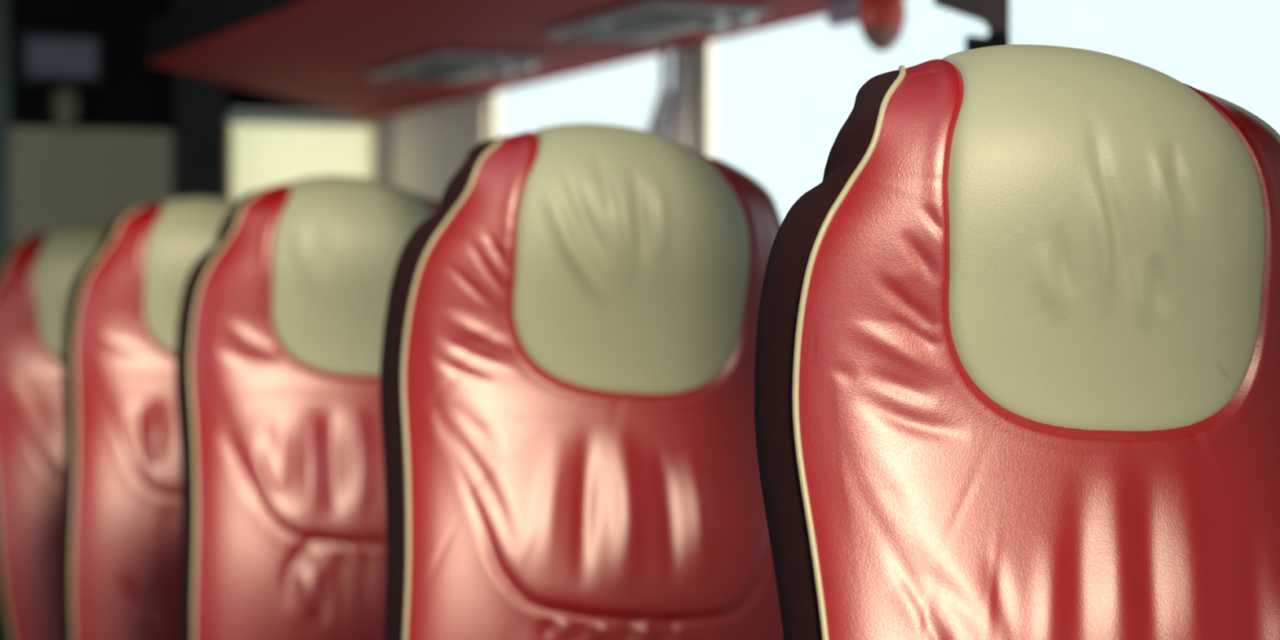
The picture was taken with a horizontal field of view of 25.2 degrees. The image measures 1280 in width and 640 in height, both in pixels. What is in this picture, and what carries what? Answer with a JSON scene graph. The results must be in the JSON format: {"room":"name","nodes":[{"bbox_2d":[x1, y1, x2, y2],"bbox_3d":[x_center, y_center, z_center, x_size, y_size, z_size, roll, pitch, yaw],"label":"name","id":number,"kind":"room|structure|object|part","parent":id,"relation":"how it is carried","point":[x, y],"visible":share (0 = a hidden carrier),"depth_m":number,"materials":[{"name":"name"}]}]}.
{"room":"vehicle interior","nodes":[
{"label":"vehicle interior","id":0,"kind":"room"},
{"bbox_2d":[9,0,342,130],"bbox_3d":[-1.748,-0.048,5.756,2.600,2.150,0.060,0,0,-22],"label":"wall","id":1,"kind":"structure","parent":0,"point":[135,94],"depth_m":5.99,"materials":[{"name":"black"}]},
{"bbox_2d":[17,29,103,85],"bbox_3d":[-1.198,-0.542,5.931,0.176,0.110,0.034,0,0,-22],"label":"wall screen","id":2,"kind":"object","parent":1,"relation":"attached to","point":[51,57],"visible":1,"depth_m":5.92,"materials":[{"name":"grey glass"}]},
{"bbox_2d":[52,88,78,133],"bbox_3d":[-1.188,-0.431,5.918,0.052,0.092,0.066,0,0,-22],"label":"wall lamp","id":3,"kind":"object","parent":1,"relation":"attached to","point":[65,108],"visible":1,"depth_m":5.89,"materials":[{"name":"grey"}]},
{"bbox_2d":[9,126,173,245],"bbox_3d":[-1.148,0.315,5.950,0.360,1.425,0.030,0,0,-22],"label":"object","id":4,"kind":"structure","parent":1,"relation":"attached to","point":[57,179],"depth_m":5.93,"materials":[{"name":"grey"}]},
{"bbox_2d":[171,0,226,199],"bbox_3d":[-0.927,-0.047,6.030,0.108,2.150,0.050,0,0,-22],"label":"pillar","id":5,"kind":"structure","parent":1,"relation":"attached to","point":[198,104],"depth_m":6.01,"materials":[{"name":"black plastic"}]},
{"bbox_2d":[226,109,376,199],"bbox_3d":[-0.738,-0.208,6.157,0.338,0.474,0.060,0,0,-22],"label":"window","id":6,"kind":"structure","parent":1,"relation":"in","point":[370,133],"depth_m":6.14,"materials":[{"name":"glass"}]},
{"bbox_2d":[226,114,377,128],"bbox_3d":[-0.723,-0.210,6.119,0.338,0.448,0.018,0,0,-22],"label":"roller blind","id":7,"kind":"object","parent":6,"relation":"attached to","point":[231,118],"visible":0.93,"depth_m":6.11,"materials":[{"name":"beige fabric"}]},
{"bbox_2d":[376,115,391,183],"bbox_3d":[-0.550,0.294,6.199,0.044,1.470,0.020,0,0,-22],"label":"trim","id":8,"kind":"structure","parent":1,"relation":"attached to","point":[384,130],"depth_m":6.19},
{"bbox_2d":[489,43,706,155],"bbox_3d":[1.048,-0.064,2.349,0.012,2.150,8.360,0,0,-22],"label":"wall","id":9,"kind":"structure","parent":0,"point":[695,77],"depth_m":4.68,"materials":[{"name":"white"}]},
{"bbox_2d":[391,94,489,201],"bbox_3d":[-0.420,0.292,5.922,0.012,1.470,0.630,0,0,-22],"label":"window","id":10,"kind":"structure","parent":9,"relation":"attached to","point":[429,145],"depth_m":5.92,"materials":[{"name":"grey glass"}]},
{"bbox_2d":[146,0,1009,116],"bbox_3d":[0.631,-0.420,2.337,0.763,0.223,8.050,0,0,-22],"label":"luggage rack","id":11,"kind":"object","parent":9,"relation":"attached to","point":[321,53],"depth_m":4.63,"materials":[{"name":"red plastic"}]},
{"bbox_2d":[366,50,547,82],"bbox_3d":[-0.322,-0.433,4.978,0.190,0.025,0.440,0,0,-22],"label":"overhead console panel","id":12,"kind":"object","parent":11,"relation":"attached to","point":[445,66],"visible":1,"depth_m":4.87,"materials":[{"name":"grey plastic"}]},
{"bbox_2d":[382,71,462,82],"bbox_3d":[-0.385,-0.430,5.071,0.105,0.006,0.140,0,0,-22],"label":"speaker grille","id":13,"kind":"object","parent":12,"relation":"attached to","point":[429,77],"depth_m":5.05,"materials":[{"name":"grey plastic"}]},
{"bbox_2d":[417,60,501,73],"bbox_3d":[-0.308,-0.431,4.870,0.095,0.007,0.170,0,0,-22],"label":"vent","id":14,"kind":"object","parent":12,"relation":"attached to","point":[437,66],"depth_m":4.84,"materials":[{"name":"grey plastic"}]},
{"bbox_2d":[489,67,515,76],"bbox_3d":[-0.236,-0.428,4.937,0.048,0.014,0.048,0,0,-22],"label":"reading lamp","id":15,"kind":"object","parent":12,"relation":"on","point":[500,72],"depth_m":4.92,"materials":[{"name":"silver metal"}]},
{"bbox_2d":[509,62,536,71],"bbox_3d":[-0.198,-0.428,4.845,0.048,0.014,0.048,0,0,-22],"label":"reading lamp","id":16,"kind":"object","parent":12,"relation":"on","point":[519,67],"depth_m":4.83,"materials":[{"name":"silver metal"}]},
{"bbox_2d":[544,0,772,41],"bbox_3d":[0.021,-0.437,4.248,0.190,0.025,0.440,0,0,-22],"label":"overhead console panel","id":17,"kind":"object","parent":11,"relation":"attached to","point":[651,20],"visible":1,"depth_m":4.16,"materials":[{"name":"grey plastic"}]},
{"bbox_2d":[564,26,662,40],"bbox_3d":[-0.041,-0.434,4.342,0.105,0.006,0.140,0,0,-22],"label":"speaker grille","id":18,"kind":"object","parent":17,"relation":"attached to","point":[615,33],"depth_m":4.32,"materials":[{"name":"grey plastic"}]},
{"bbox_2d":[613,10,717,28],"bbox_3d":[0.035,-0.434,4.141,0.095,0.007,0.170,0,0,-22],"label":"vent","id":19,"kind":"object","parent":17,"relation":"attached to","point":[643,19],"depth_m":4.11,"materials":[{"name":"grey plastic"}]},
{"bbox_2d":[697,22,728,31],"bbox_3d":[0.107,-0.431,4.208,0.048,0.014,0.048,0,0,-22],"label":"reading lamp","id":20,"kind":"object","parent":17,"relation":"on","point":[704,26],"depth_m":4.19,"materials":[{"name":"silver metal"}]},
{"bbox_2d":[725,14,756,25],"bbox_3d":[0.145,-0.432,4.115,0.048,0.014,0.048,0,0,-22],"label":"reading lamp","id":21,"kind":"object","parent":17,"relation":"on","point":[733,20],"depth_m":4.10,"materials":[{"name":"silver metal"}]},
{"bbox_2d":[646,49,688,146],"bbox_3d":[0.005,-0.158,4.785,0.060,0.560,0.292,0,0,-22],"label":"window curtain","id":22,"kind":"object","parent":11,"relation":"hanging from","point":[668,117],"visible":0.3,"depth_m":4.67,"materials":[{"name":"white fabric"}]},
{"bbox_2d":[826,0,859,26],"bbox_3d":[0.292,-0.432,4.008,0.024,0.036,0.100,0,0,-22],"label":"strap","id":23,"kind":"object","parent":11,"relation":"hanging from","point":[839,12],"visible":0.75,"depth_m":4.00,"materials":[{"name":"grey"}]},
{"bbox_2d":[857,0,906,51],"bbox_3d":[0.316,-0.401,3.736,0.063,0.102,0.063,0,0,-22],"label":"grip","id":24,"kind":"object","parent":11,"relation":"hanging from","point":[882,23],"visible":1,"depth_m":3.71,"materials":[{"name":"red plastic"}]},
{"bbox_3d":[0.380,-0.379,3.283,0.086,0.150,0.020,0,0,0],"label":"blind bracket","id":25,"kind":"part","parent":11,"relation":"part of","materials":[{"name":"plastic"}]},
{"bbox_3d":[0.379,-0.392,3.283,0.086,0.124,0.020,0,0,0],"label":"bracket arm","id":26,"kind":"part","parent":11,"relation":"part of","materials":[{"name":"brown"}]},
{"bbox_2d":[492,49,679,138],"bbox_3d":[-0.106,-0.246,5.186,0.012,0.788,0.943,0,0,-22],"label":"window","id":27,"kind":"structure","parent":9,"relation":"in","point":[495,96],"depth_m":5.61,"materials":[{"name":"white"}]},
{"bbox_2d":[705,41,714,158],"bbox_3d":[0.454,-0.252,3.809,0.012,0.788,1.820,0,0,-22],"label":"window","id":28,"kind":"structure","parent":9,"relation":"in","point":[709,47],"depth_m":4.64,"materials":[{"name":"white"}]},
{"bbox_3d":[-0.162,1.034,1.851,2.600,0.050,8.360,0,0,-22],"label":"floor","id":29,"kind":"structure","parent":0,"visible":0},
{"bbox_2d":[0,0,10,639],"bbox_3d":[-1.236,-0.049,5.543,0.033,2.150,0.034,0,0,-22],"label":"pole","id":30,"kind":"object","parent":29,"relation":"on","point":[5,5],"visible":0.35,"depth_m":5.53,"materials":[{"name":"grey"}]},
{"bbox_2d":[0,222,113,639],"bbox_3d":[-0.864,0.422,4.924,0.479,1.201,0.628,0,0,-22],"label":"seat","id":31,"kind":"object","parent":29,"relation":"on","point":[38,272],"visible":0.33,"depth_m":5.00,"materials":[{"name":"red leather"}]},
{"bbox_3d":[-0.934,0.252,5.086,0.449,0.841,0.275,0,0,-22],"label":"backrest","id":32,"kind":"part","parent":31,"relation":"part of","materials":[{"name":"red leather"}]},
{"bbox_3d":[-0.970,-0.044,5.136,0.250,0.266,0.150,0,0,-22],"label":"headrest panel","id":33,"kind":"part","parent":31,"relation":"part of","materials":[{"name":"beige leather"}]},
{"bbox_2d":[61,196,236,639],"bbox_3d":[-0.604,0.412,4.273,0.490,1.216,0.623,0,0,-22],"label":"seat","id":34,"kind":"object","parent":29,"relation":"on","point":[122,535],"visible":0.43,"depth_m":4.35,"materials":[{"name":"red leather"}]},
{"bbox_3d":[-0.665,0.236,4.440,0.455,0.845,0.270,0,0,-22],"label":"backrest","id":35,"kind":"part","parent":34,"relation":"part of","materials":[{"name":"red leather"}]},
{"bbox_3d":[-0.668,-0.061,4.500,0.250,0.268,0.149,0,0,-22],"label":"headrest panel","id":36,"kind":"part","parent":34,"relation":"part of","materials":[{"name":"beige leather"}]},
{"bbox_2d":[174,175,439,639],"bbox_3d":[-0.308,0.412,3.540,0.479,1.209,0.607,0,0,-22],"label":"seat","id":37,"kind":"object","parent":29,"relation":"on","point":[278,344],"visible":0.65,"depth_m":3.64,"materials":[{"name":"red leather"}]},
{"bbox_3d":[-0.375,-0.057,3.757,0.250,0.269,0.146,0,0,-22],"label":"headrest panel","id":38,"kind":"part","parent":37,"relation":"part of","materials":[{"name":"beige leather"}]},
{"bbox_2d":[379,123,783,639],"bbox_3d":[0.028,0.407,2.641,0.495,1.211,0.565,0,0,-22],"label":"seat","id":39,"kind":"object","parent":29,"relation":"on","point":[567,361],"visible":0.93,"depth_m":2.76,"materials":[{"name":"red leather"}]},
{"bbox_3d":[-0.022,-0.060,2.843,0.251,0.276,0.144,0,0,-22],"label":"headrest panel","id":40,"kind":"part","parent":39,"relation":"part of","materials":[{"name":"beige leather"}]},
{"bbox_2d":[754,44,1279,639],"bbox_3d":[0.369,0.407,1.757,0.468,1.201,0.588,0,0,-22],"label":"seat","id":41,"kind":"object","parent":29,"relation":"on","point":[1016,369],"visible":1,"depth_m":1.88,"materials":[{"name":"red leather"}]},
{"bbox_3d":[0.298,-0.057,1.963,0.249,0.271,0.146,0,0,-22],"label":"headrest panel","id":42,"kind":"part","parent":41,"relation":"part of","materials":[{"name":"beige leather"}]}
]}

